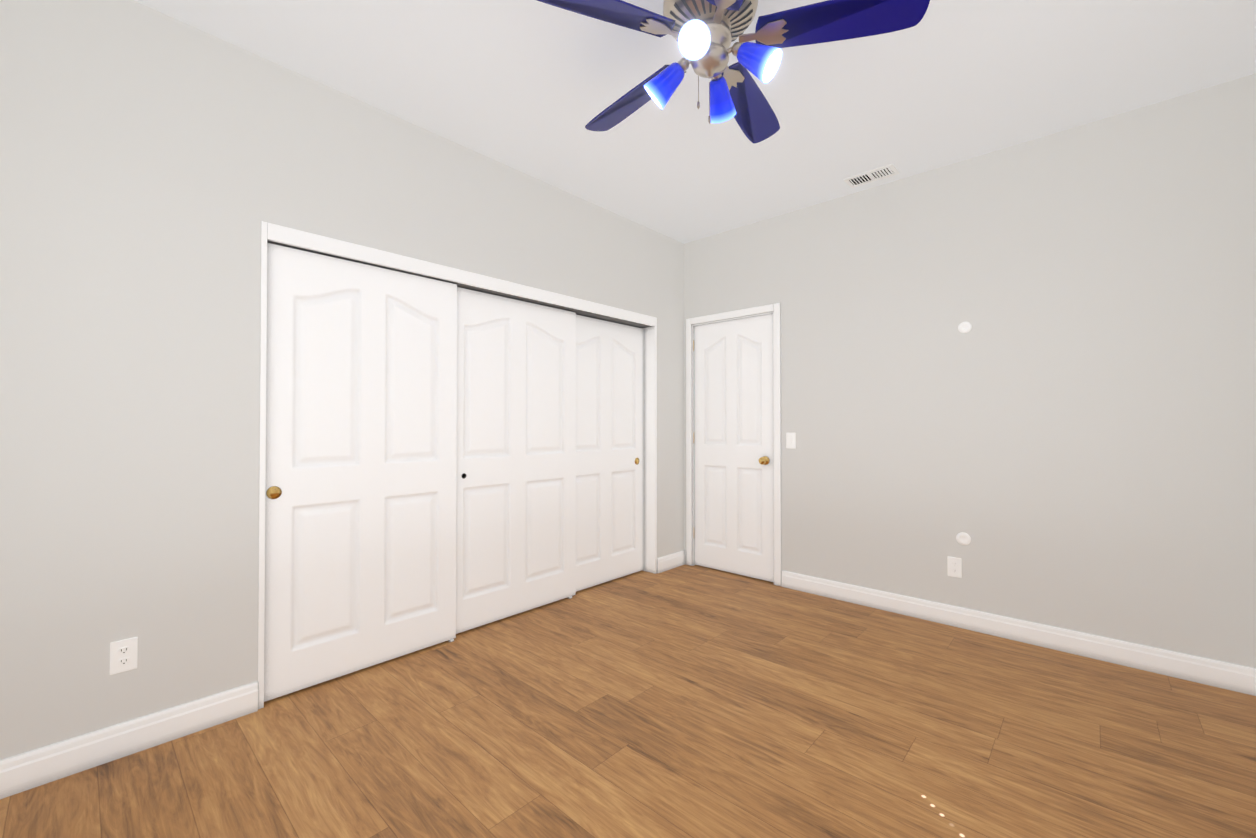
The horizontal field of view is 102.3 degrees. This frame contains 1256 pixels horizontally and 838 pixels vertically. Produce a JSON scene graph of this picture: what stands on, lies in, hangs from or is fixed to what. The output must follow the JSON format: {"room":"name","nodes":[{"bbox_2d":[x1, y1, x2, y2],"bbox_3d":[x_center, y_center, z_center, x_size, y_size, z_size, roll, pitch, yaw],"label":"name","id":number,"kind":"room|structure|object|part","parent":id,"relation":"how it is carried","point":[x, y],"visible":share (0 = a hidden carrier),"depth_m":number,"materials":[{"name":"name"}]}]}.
{"room":"empty bedroom","nodes":[
{"label":"empty bedroom","id":0,"kind":"room"},
{"bbox_2d":[0,0,683,759],"bbox_3d":[-0.978,-0.151,2.850,0.150,2.740,4.450,-1,-1,43],"label":"wall","id":1,"kind":"structure","parent":0,"point":[130,211],"depth_m":1.91,"materials":[{"name":"white paint"}]},
{"bbox_2d":[110,637,137,674],"bbox_3d":[-1.812,0.851,1.817,0.007,0.114,0.070,-1,-1,43],"label":"electrical outlet","id":2,"kind":"object","parent":1,"relation":"attached to","point":[123,655],"visible":1,"depth_m":1.81,"materials":[{"name":"white plastic"}]},
{"bbox_2d":[0,681,257,798],"bbox_3d":[-1.931,1.148,1.678,0.015,0.118,1.153,-1,-1,43],"label":"baseboard","id":3,"kind":"structure","parent":1,"relation":"attached to","point":[25,771],"depth_m":1.80,"materials":[{"name":"white wood"}]},
{"bbox_2d":[258,221,266,708],"bbox_3d":[-1.592,0.189,2.176,0.154,2.045,0.021,-1,-1,43],"label":"trim","id":4,"kind":"structure","parent":1,"relation":"attached to","point":[262,473],"depth_m":2.12,"materials":[{"name":"white wood"}]},
{"bbox_2d":[264,243,456,701],"bbox_3d":[-1.260,0.226,2.486,0.034,1.954,0.880,-1,-1,43],"label":"closet door","id":5,"kind":"structure","parent":1,"relation":"in","point":[361,423],"depth_m":2.42,"materials":[{"name":"white paint"}]},
{"bbox_2d":[266,486,281,498],"bbox_3d":[-1.522,0.317,2.173,0.009,0.055,0.055,-1,-1,43],"label":"door pull","id":6,"kind":"object","parent":5,"relation":"attached to","point":[274,492],"visible":1,"depth_m":2.17,"materials":[{"name":"gold metal"}]},
{"bbox_2d":[267,240,651,327],"bbox_3d":[-0.719,-0.778,3.149,0.127,0.050,2.578,-1,-1,43],"label":"door track","id":7,"kind":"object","parent":1,"relation":"attached to","point":[598,316],"depth_m":3.08,"materials":[{"name":"grey metal"}]},
{"bbox_2d":[267,223,654,325],"bbox_3d":[-0.664,-0.788,3.099,0.023,0.070,2.578,-1,-1,43],"label":"trim","id":8,"kind":"structure","parent":1,"relation":"attached to","point":[300,239],"depth_m":2.67,"materials":[{"name":"white wood"}]},
{"bbox_2d":[456,287,575,633],"bbox_3d":[-0.697,0.233,3.165,0.034,1.954,0.950,-1,-1,43],"label":"closet door","id":9,"kind":"structure","parent":1,"relation":"in","point":[516,465],"depth_m":3.12,"materials":[{"name":"white paint"}]},
{"bbox_2d":[576,315,643,590],"bbox_3d":[-0.174,0.240,3.800,0.034,1.954,0.865,-1,-1,43],"label":"closet door","id":10,"kind":"structure","parent":1,"relation":"in","point":[609,450],"depth_m":3.81,"materials":[{"name":"white paint"}]},
{"bbox_2d":[642,317,656,573],"bbox_3d":[0.167,0.210,4.089,0.154,2.045,0.021,-1,-1,43],"label":"trim","id":11,"kind":"structure","parent":1,"relation":"attached to","point":[650,449],"depth_m":4.06,"materials":[{"name":"white wood"}]},
{"bbox_2d":[657,550,684,572],"bbox_3d":[0.361,1.174,4.171,0.015,0.118,0.373,-1,-1,43],"label":"baseboard","id":12,"kind":"structure","parent":1,"relation":"attached to","point":[670,561],"depth_m":4.16,"materials":[{"name":"white wood"}]},
{"bbox_2d":[0,565,1255,837],"bbox_3d":[-0.006,1.239,1.942,4.130,0.060,4.450,-1,-1,43],"label":"floor","id":13,"kind":"structure","parent":0,"point":[688,701],"depth_m":1.88,"materials":[{"name":"brown wood"}]},
{"bbox_2d":[684,242,690,549],"bbox_3d":[0.560,-0.135,4.357,0.075,2.740,0.150,-1,-1,43],"label":"wall","id":14,"kind":"structure","parent":0,"point":[687,280],"depth_m":4.32,"materials":[{"name":"white paint"}]},
{"bbox_2d":[134,0,1255,243],"bbox_3d":[0.241,-1.573,1.745,3.460,0.080,4.450,-1,-1,43],"label":"ceiling","id":15,"kind":"structure","parent":0,"point":[532,88],"depth_m":2.29,"materials":[{"name":"white paint"}]},
{"bbox_2d":[537,0,929,142],"bbox_3d":[0.268,-1.275,1.743,1.257,0.516,1.267,-1,-1,43],"label":"fan","id":16,"kind":"object","parent":15,"relation":"hanging from","point":[704,33],"visible":1,"depth_m":1.65,"materials":[{"name":"blue wood"}]},
{"bbox_3d":[-0.099,-1.271,1.554,0.311,0.042,0.492,-1,-1,43],"label":"blade","id":17,"kind":"part","parent":16,"relation":"part of","materials":[{"name":"blue wood"}]},
{"bbox_3d":[0.017,-1.266,2.018,0.514,0.042,0.177,-1,-1,43],"label":"blade","id":18,"kind":"part","parent":16,"relation":"part of","materials":[{"name":"blue wood"}]},
{"bbox_3d":[0.133,-1.171,1.765,0.120,0.094,0.094,-40,-15,17],"label":"lamp shade","id":19,"kind":"part","parent":16,"relation":"part of","materials":[{"name":"white"}]},
{"bbox_3d":[0.136,-1.173,1.764,0.129,0.100,0.100,-40,-15,17],"label":"lamp shade","id":20,"kind":"part","parent":16,"relation":"part of","materials":[{"name":"blue glass"}]},
{"bbox_3d":[0.199,-1.219,1.734,0.067,0.044,0.043,-1,-1,43],"label":"light arm","id":21,"kind":"part","parent":16,"relation":"part of"},
{"bbox_3d":[0.217,-1.173,1.562,0.094,0.094,0.120,0,37,23],"label":"lamp shade","id":22,"kind":"part","parent":16,"relation":"part of","materials":[{"name":"white glass"}]},
{"bbox_3d":[0.218,-1.175,1.564,0.100,0.100,0.129,0,37,23],"label":"lamp shade","id":23,"kind":"part","parent":16,"relation":"part of","materials":[{"name":"white glass"}]},
{"bbox_3d":[0.238,-1.104,1.710,0.010,0.114,0.010,-1,-1,43],"label":"pull chain","id":24,"kind":"part","parent":16,"relation":"part of","materials":[{"name":"silver metal"}]},
{"bbox_3d":[0.281,-1.089,1.741,0.010,0.144,0.010,-1,-1,43],"label":"pull chain","id":25,"kind":"part","parent":16,"relation":"part of","materials":[{"name":"silver metal"}]},
{"bbox_3d":[0.305,-1.219,1.783,0.043,0.044,0.067,-1,-1,43],"label":"light arm","id":26,"kind":"part","parent":16,"relation":"part of"},
{"bbox_3d":[0.335,-1.173,1.846,0.100,0.100,0.129,0,-39,23],"label":"lamp shade","id":27,"kind":"part","parent":16,"relation":"part of","materials":[{"name":"blue glass"}]},
{"bbox_3d":[0.306,-1.274,1.303,0.432,0.042,0.417,-1,-1,43],"label":"blade","id":28,"kind":"part","parent":16,"relation":"part of","materials":[{"name":"blue"}]},
{"bbox_3d":[0.354,-1.220,1.677,0.067,0.044,0.043,-1,-1,43],"label":"light arm","id":29,"kind":"part","parent":16,"relation":"part of"},
{"bbox_3d":[0.489,-1.266,2.052,0.204,0.042,0.513,-1,-1,43],"label":"blade","id":30,"kind":"part","parent":16,"relation":"part of","materials":[{"name":"blue wood"}]},
{"bbox_3d":[0.418,-1.175,1.647,0.129,0.100,0.100,40,14,18],"label":"lamp shade","id":31,"kind":"part","parent":16,"relation":"part of","materials":[{"name":"blue glass"}]},
{"bbox_3d":[0.420,-1.172,1.645,0.120,0.094,0.094,40,14,18],"label":"lamp shade","id":32,"kind":"part","parent":16,"relation":"part of","materials":[{"name":"white"}]},
{"bbox_3d":[0.670,-1.270,1.609,0.484,0.042,0.334,-1,-1,43],"label":"blade","id":33,"kind":"part","parent":16,"relation":"part of","materials":[{"name":"blue wood"}]},
{"bbox_2d":[843,164,899,187],"bbox_3d":[1.518,-1.514,3.156,0.285,0.007,0.150,-1,-1,43],"label":"ceiling vent","id":34,"kind":"object","parent":15,"relation":"in","point":[880,173],"visible":1,"depth_m":3.15,"materials":[{"name":"white metal"}]},
{"bbox_2d":[691,73,1255,667],"bbox_3d":[1.779,-0.147,3.237,3.235,2.740,0.150,-1,-1,43],"label":"wall","id":35,"kind":"structure","parent":0,"point":[1061,433],"depth_m":2.72,"materials":[{"name":"white paint"}]},
{"bbox_2d":[694,313,773,581],"bbox_3d":[0.813,0.212,4.012,0.722,2.018,0.104,-1,-1,43],"label":"entry door","id":36,"kind":"structure","parent":35,"relation":"in","point":[733,446],"depth_m":4.00,"materials":[{"name":"white paint"}]},
{"bbox_3d":[1.017,0.314,3.799,0.066,0.066,0.070,-1,-1,43],"label":"knob","id":37,"kind":"part","parent":36,"relation":"part of","materials":[{"name":"gold metal"}]},
{"bbox_2d":[686,303,781,585],"bbox_3d":[0.862,0.189,4.065,0.852,2.086,0.166,-1,-1,43],"label":"door frame","id":38,"kind":"structure","parent":35,"relation":"attached to","point":[777,445],"depth_m":3.90,"materials":[{"name":"white wood"}]},
{"bbox_2d":[786,433,795,448],"bbox_3d":[1.185,0.157,3.675,0.070,0.114,0.004,-1,-1,43],"label":"light switch","id":39,"kind":"object","parent":35,"relation":"attached to","point":[793,446],"visible":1,"depth_m":3.67,"materials":[{"name":"white plastic"}]},
{"bbox_2d":[788,436,792,444],"bbox_3d":[1.182,0.157,3.671,0.033,0.066,0.005,-1,-1,43],"label":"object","id":40,"kind":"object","parent":39,"relation":"attached to","point":[790,439],"depth_m":3.67,"materials":[{"name":"white plastic"}]},
{"bbox_2d":[948,557,961,577],"bbox_3d":[1.927,0.875,2.983,0.070,0.114,0.007,-1,-1,43],"label":"electrical outlet","id":41,"kind":"object","parent":35,"relation":"attached to","point":[954,567],"visible":1,"depth_m":2.98,"materials":[{"name":"white plastic"}]},
{"bbox_2d":[956,532,970,544],"bbox_3d":[1.961,0.700,2.954,0.072,0.072,0.006,-1,-1,43],"label":"cable wall plate","id":42,"kind":"object","parent":35,"relation":"attached to","point":[962,538],"visible":1,"depth_m":2.95,"materials":[{"name":"white plastic"}]},
{"bbox_2d":[958,322,971,332],"bbox_3d":[1.971,-0.537,2.958,0.066,0.066,0.006,-1,-1,43],"label":"cable wall plate","id":43,"kind":"object","parent":35,"relation":"attached to","point":[964,327],"visible":1,"depth_m":2.96,"materials":[{"name":"white plastic"}]},
{"bbox_2d":[782,570,1255,695],"bbox_3d":[1.966,1.161,2.938,2.273,0.118,0.015,-1,-1,43],"label":"baseboard","id":44,"kind":"structure","parent":35,"relation":"attached to","point":[1218,673],"depth_m":2.69,"materials":[{"name":"white wood"}]}
]}

